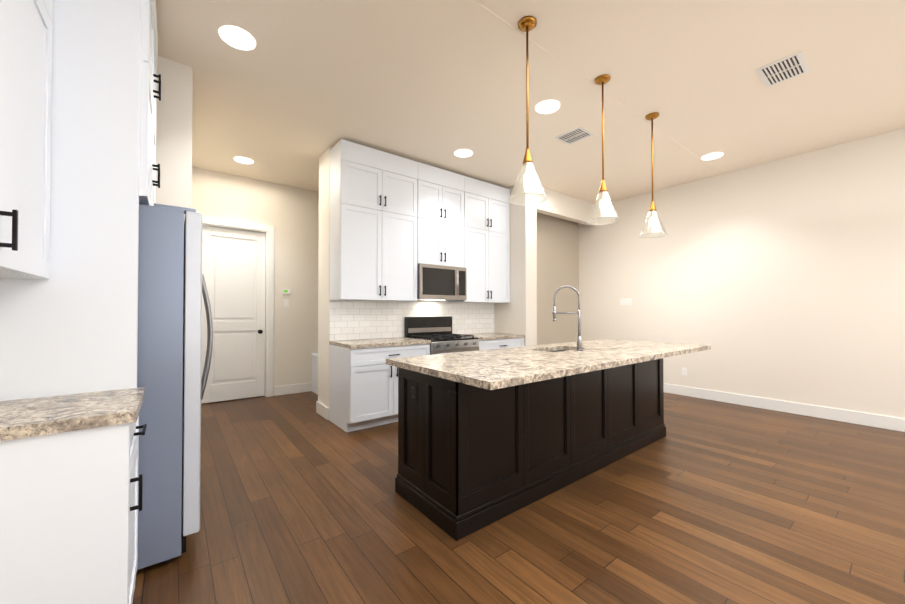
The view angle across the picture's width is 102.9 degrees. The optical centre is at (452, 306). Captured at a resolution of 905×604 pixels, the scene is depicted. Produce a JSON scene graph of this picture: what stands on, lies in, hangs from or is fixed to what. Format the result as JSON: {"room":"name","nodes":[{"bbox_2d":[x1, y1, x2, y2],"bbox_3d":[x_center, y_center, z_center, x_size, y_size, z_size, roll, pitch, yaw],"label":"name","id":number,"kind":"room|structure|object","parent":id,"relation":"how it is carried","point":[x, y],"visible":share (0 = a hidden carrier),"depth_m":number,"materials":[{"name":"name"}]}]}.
{"room":"kitchen","nodes":[
{"label":"kitchen","id":0,"kind":"room"},
{"bbox_2d":[156,56,192,220],"bbox_3d":[-3.153,-0.288,3.472,0.950,3.180,2.400,1,-1,-38],"label":"wall","id":1,"kind":"structure","parent":0,"point":[174,106],"depth_m":2.76,"materials":[{"name":"beige paint"}]},
{"bbox_2d":[192,167,318,386],"bbox_3d":[-1.534,-0.256,6.327,7.010,3.180,0.120,1,-1,-38],"label":"wall","id":2,"kind":"structure","parent":0,"point":[293,215],"depth_m":5.48,"materials":[{"name":"beige paint"}]},
{"bbox_2d":[201,226,264,403],"bbox_3d":[-3.080,0.103,5.092,0.784,2.410,0.115,1,-1,-38],"label":"door","id":3,"kind":"structure","parent":2,"relation":"in","point":[233,266],"depth_m":5.11,"materials":[{"name":"white wood"}]},
{"bbox_2d":[203,217,274,396],"bbox_3d":[-3.087,0.055,5.103,1.000,2.530,0.140,1,-1,-38],"label":"door frame","id":4,"kind":"structure","parent":2,"relation":"attached to","point":[268,230],"depth_m":5.31,"materials":[{"name":"white wood"}]},
{"bbox_2d":[282,289,290,293],"bbox_3d":[-2.520,-0.236,5.469,0.120,0.080,0.023,1,-1,-38],"label":"switch plate","id":5,"kind":"object","parent":2,"relation":"attached to","point":[284,291],"depth_m":5.46,"materials":[{"name":"white plastic"}]},
{"bbox_2d":[284,299,288,306],"bbox_3d":[-2.524,-0.062,5.471,0.070,0.115,0.012,1,-1,-38],"label":"switch plate","id":6,"kind":"object","parent":2,"relation":"attached to","point":[286,301],"depth_m":5.47,"materials":[{"name":"white plastic"}]},
{"bbox_2d":[274,382,311,395],"bbox_3d":[-0.736,1.270,6.843,4.855,0.140,0.016,1,-1,-38],"label":"baseboard","id":7,"kind":"structure","parent":2,"relation":"attached to","point":[302,387],"depth_m":5.51,"materials":[{"name":"white wood"}]},
{"bbox_2d":[318,147,476,407],"bbox_3d":[-0.502,-0.269,5.166,2.665,3.180,0.400,1,-1,-38],"label":"wall","id":8,"kind":"structure","parent":0,"point":[323,277],"depth_m":4.34,"materials":[{"name":"white paint"}]},
{"bbox_2d":[316,401,328,419],"bbox_3d":[-1.552,1.241,4.315,0.016,0.140,0.368,1,-1,-38],"label":"baseboard","id":9,"kind":"structure","parent":8,"relation":"attached to","point":[321,409],"depth_m":4.30,"materials":[{"name":"white wood"}]},
{"bbox_2d":[329,139,417,300],"bbox_3d":[-0.922,-0.953,4.350,0.986,1.750,0.383,1,-1,-38],"label":"upper cabinet","id":10,"kind":"object","parent":8,"relation":"attached to","point":[373,224],"visible":1,"depth_m":4.16,"materials":[{"name":"white wood"}]},
{"bbox_2d":[329,300,493,340],"bbox_3d":[-0.376,0.167,4.999,2.661,0.472,0.008,1,-1,-38],"label":"tile backsplash","id":11,"kind":"structure","parent":8,"relation":"attached to","point":[352,320],"depth_m":4.67,"materials":[{"name":"white tile"}]},
{"bbox_2d":[417,162,464,266],"bbox_3d":[-0.232,-1.183,4.889,0.760,1.278,0.383,1,-1,-38],"label":"upper cabinet","id":12,"kind":"object","parent":8,"relation":"attached to","point":[440,216],"visible":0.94,"depth_m":4.74,"materials":[{"name":"white wood"}]},
{"bbox_2d":[417,263,466,300],"bbox_3d":[-0.210,-0.318,4.851,0.754,0.445,0.432,1,-1,-38],"label":"microwave","id":13,"kind":"object","parent":12,"relation":"attached to","point":[441,282],"visible":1,"depth_m":4.68,"materials":[{"name":"silver metal"}]},
{"bbox_2d":[449,176,509,302],"bbox_3d":[0.430,-0.941,5.401,0.911,1.750,0.383,1,-1,-38],"label":"upper cabinet","id":14,"kind":"object","parent":8,"relation":"attached to","point":[486,235],"visible":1,"depth_m":5.25,"materials":[{"name":"white wood"}]},
{"bbox_2d":[494,182,536,345],"bbox_3d":[0.851,-0.262,5.800,0.250,3.180,1.060,1,-1,-38],"label":"wall","id":15,"kind":"structure","parent":0,"point":[517,314],"depth_m":5.42,"materials":[{"name":"beige paint"}]},
{"bbox_2d":[132,391,904,603],"bbox_3d":[0.415,1.341,2.554,13.000,0.100,12.500,1,-1,-38],"label":"floor","id":16,"kind":"structure","parent":0,"point":[705,501],"depth_m":2.12,"materials":[{"name":"brown wood"}]},
{"bbox_2d":[0,0,140,590],"bbox_3d":[-1.677,-0.291,1.476,0.589,3.140,0.044,1,-1,-38],"label":"panel","id":17,"kind":"object","parent":16,"relation":"on","point":[69,326],"visible":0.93,"depth_m":1.54,"materials":[{"name":"white wood"}]},
{"bbox_2d":[0,387,146,603],"bbox_3d":[-1.492,0.819,1.261,0.633,0.915,0.499,1,-1,-38],"label":"base cabinet","id":18,"kind":"object","parent":16,"relation":"on","point":[69,480],"visible":1,"depth_m":1.17,"materials":[{"name":"white wood"}]},
{"bbox_2d":[137,203,212,569],"bbox_3d":[-1.871,0.389,1.995,0.890,1.793,0.905,1,-1,-38],"label":"fridge","id":19,"kind":"object","parent":16,"relation":"on","point":[172,288],"visible":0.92,"depth_m":1.79,"materials":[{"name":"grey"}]},
{"bbox_2d":[311,353,317,393],"bbox_3d":[-1.622,1.029,5.862,1.190,0.600,0.446,1,-1,-38],"label":"bench","id":20,"kind":"object","parent":16,"relation":"on","point":[314,372],"visible":0.04,"depth_m":5.54,"materials":[{"name":"white wood"}]},
{"bbox_2d":[329,337,430,431],"bbox_3d":[-0.837,0.853,4.218,0.985,0.915,0.663,1,-1,-38],"label":"base cabinet","id":21,"kind":"object","parent":16,"relation":"on","point":[363,384],"visible":0.65,"depth_m":3.89,"materials":[{"name":"white wood"}]},
{"bbox_2d":[404,316,478,354],"bbox_3d":[-0.126,0.724,4.732,0.754,1.185,0.704,1,-1,-38],"label":"range","id":22,"kind":"object","parent":16,"relation":"on","point":[437,331],"visible":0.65,"depth_m":4.75,"materials":[{"name":"silver metal"}]},
{"bbox_2d":[461,333,524,349],"bbox_3d":[0.516,0.865,5.270,0.910,0.915,0.663,1,-1,-38],"label":"base cabinet","id":23,"kind":"object","parent":16,"relation":"on","point":[487,341],"visible":0.17,"depth_m":5.06,"materials":[{"name":"white wood"}]},
{"bbox_2d":[394,359,665,540],"bbox_3d":[0.875,0.860,3.083,2.702,0.876,0.692,1,-1,-38],"label":"kitchen island","id":24,"kind":"object","parent":16,"relation":"on","point":[487,437],"depth_m":2.36,"materials":[{"name":"black wood"}]},
{"bbox_2d":[386,339,709,390],"bbox_3d":[1.064,0.403,3.136,3.076,0.040,1.096,1,-1,-38],"label":"island countertop","id":25,"kind":"structure","parent":24,"relation":"on","point":[494,369],"depth_m":2.53,"materials":[{"name":"beige stone"}]},
{"bbox_2d":[554,347,573,350],"bbox_3d":[0.985,0.532,3.329,0.580,0.238,0.300,1,-1,-38],"label":"sink","id":26,"kind":"object","parent":25,"relation":"in","point":[555,348],"depth_m":3.57,"materials":[{"name":"silver metal"}]},
{"bbox_2d":[552,285,582,350],"bbox_3d":[1.036,0.096,3.219,0.194,0.575,0.229,1,-1,-38],"label":"faucet","id":27,"kind":"object","parent":25,"relation":"on","point":[579,338],"visible":1,"depth_m":3.18,"materials":[{"name":"silver metal"}]},
{"bbox_2d":[156,0,904,203],"bbox_3d":[0.415,-1.937,2.592,13.000,0.103,12.500,1,-1,-38],"label":"ceiling","id":28,"kind":"structure","parent":0,"point":[296,92],"depth_m":3.04,"materials":[{"name":"beige paint"}]},
{"bbox_2d":[219,25,255,49],"bbox_3d":[-1.506,-1.883,2.529,0.224,0.007,0.224,1,-1,-38],"label":"recessed light","id":29,"kind":"object","parent":28,"relation":"in","point":[237,37],"visible":1,"depth_m":2.52,"materials":[{"name":"white plastic"}]},
{"bbox_2d":[234,157,253,163],"bbox_3d":[-2.650,-1.860,4.578,0.224,0.007,0.224,1,-1,-38],"label":"recessed light","id":30,"kind":"object","parent":28,"relation":"in","point":[243,160],"visible":1,"depth_m":4.58,"materials":[{"name":"white plastic"}]},
{"bbox_2d":[454,149,472,157],"bbox_3d":[0.132,-1.862,4.372,0.224,0.007,0.224,1,-1,-38],"label":"recessed light","id":31,"kind":"object","parent":28,"relation":"in","point":[462,153],"visible":1,"depth_m":4.37,"materials":[{"name":"white plastic"}]},
{"bbox_2d":[508,16,547,204],"bbox_3d":[0.498,-1.300,2.396,0.258,1.180,0.258,1,-1,-38],"label":"pendant light","id":32,"kind":"object","parent":28,"relation":"hanging from","point":[526,24],"visible":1,"depth_m":2.39,"materials":[{"name":"glass"}]},
{"bbox_2d":[535,100,559,113],"bbox_3d":[0.891,-1.873,3.379,0.224,0.007,0.224,1,-1,-38],"label":"recessed light","id":33,"kind":"object","parent":28,"relation":"in","point":[547,106],"visible":1,"depth_m":3.37,"materials":[{"name":"white plastic"}]},
{"bbox_2d":[555,126,593,144],"bbox_3d":[1.332,-1.865,3.937,0.270,0.010,0.320,1,-1,-38],"label":"ceiling vent","id":34,"kind":"object","parent":28,"relation":"in","point":[579,133],"visible":1,"depth_m":3.92,"materials":[{"name":"white metal"}]},
{"bbox_2d":[587,74,619,224],"bbox_3d":[1.240,-1.293,2.973,0.258,1.180,0.258,1,-1,-38],"label":"pendant light","id":35,"kind":"object","parent":28,"relation":"hanging from","point":[603,79],"visible":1,"depth_m":2.96,"materials":[{"name":"glass"}]},
{"bbox_2d":[638,112,667,237],"bbox_3d":[1.959,-1.287,3.531,0.258,1.180,0.258,1,-1,-38],"label":"pendant light","id":36,"kind":"object","parent":28,"relation":"hanging from","point":[651,117],"visible":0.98,"depth_m":3.52,"materials":[{"name":"glass"}]},
{"bbox_2d":[701,152,722,159],"bbox_3d":[3.215,-1.863,4.463,0.224,0.007,0.224,1,-1,-38],"label":"recessed light","id":37,"kind":"object","parent":28,"relation":"in","point":[712,156],"visible":1,"depth_m":4.46,"materials":[{"name":"white plastic"}]},
{"bbox_2d":[755,51,810,86],"bbox_3d":[2.630,-1.880,2.869,0.360,0.010,0.270,1,-1,-38],"label":"ceiling vent","id":38,"kind":"object","parent":28,"relation":"in","point":[785,68],"visible":1,"depth_m":2.85,"materials":[{"name":"white metal"}]},
{"bbox_2d":[537,212,578,344],"bbox_3d":[1.724,-0.255,6.364,1.820,3.180,0.120,1,-1,-38],"label":"wall","id":39,"kind":"structure","parent":0,"point":[557,253],"depth_m":6.39,"materials":[{"name":"beige paint"}]},
{"bbox_2d":[536,186,596,225],"bbox_3d":[1.906,-1.669,6.047,1.700,0.360,0.130,1,-1,-38],"label":"wall","id":40,"kind":"structure","parent":0,"point":[562,206],"depth_m":5.94,"materials":[{"name":"beige paint"}]},
{"bbox_2d":[579,128,904,417],"bbox_3d":[4.911,-0.286,3.649,0.120,3.180,8.080,1,-1,-38],"label":"wall","id":41,"kind":"structure","parent":0,"point":[783,279],"depth_m":4.59,"materials":[{"name":"beige paint"}]},
{"bbox_2d":[620,298,631,304],"bbox_3d":[2.926,-0.086,6.093,0.011,0.115,0.200,1,-1,-38],"label":"switch plate","id":42,"kind":"object","parent":41,"relation":"attached to","point":[627,301],"depth_m":6.08,"materials":[{"name":"white plastic"}]},
{"bbox_2d":[682,368,686,375],"bbox_3d":[3.464,0.967,5.391,0.008,0.115,0.070,1,-1,-38],"label":"switch plate","id":43,"kind":"object","parent":41,"relation":"attached to","point":[684,370],"depth_m":5.38,"materials":[{"name":"white plastic"}]},
{"bbox_2d":[663,383,904,431],"bbox_3d":[4.972,1.232,3.438,0.020,0.140,7.700,1,-1,-38],"label":"baseboard","id":44,"kind":"structure","parent":41,"relation":"attached to","point":[865,419],"depth_m":4.42,"materials":[{"name":"white wood"}]},
{"bbox_3d":[-0.397,-0.336,-0.749,0.120,3.180,7.650,1,-1,-38],"label":"wall","id":45,"kind":"structure","parent":0,"visible":0},
{"bbox_2d":[0,0,52,278],"bbox_3d":[-1.573,-0.990,1.158,0.353,1.750,0.594,1,-1,-38],"label":"upper cabinet","id":46,"kind":"object","parent":45,"relation":"attached to","point":[26,28],"visible":1,"depth_m":1.24,"materials":[{"name":"white wood"}]},
{"bbox_2d":[139,0,160,205],"bbox_3d":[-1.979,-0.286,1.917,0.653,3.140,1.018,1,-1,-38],"label":"upper cabinet","id":47,"kind":"object","parent":45,"relation":"attached to","point":[149,92],"visible":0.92,"depth_m":1.73,"materials":[{"name":"white wood"}]}
]}

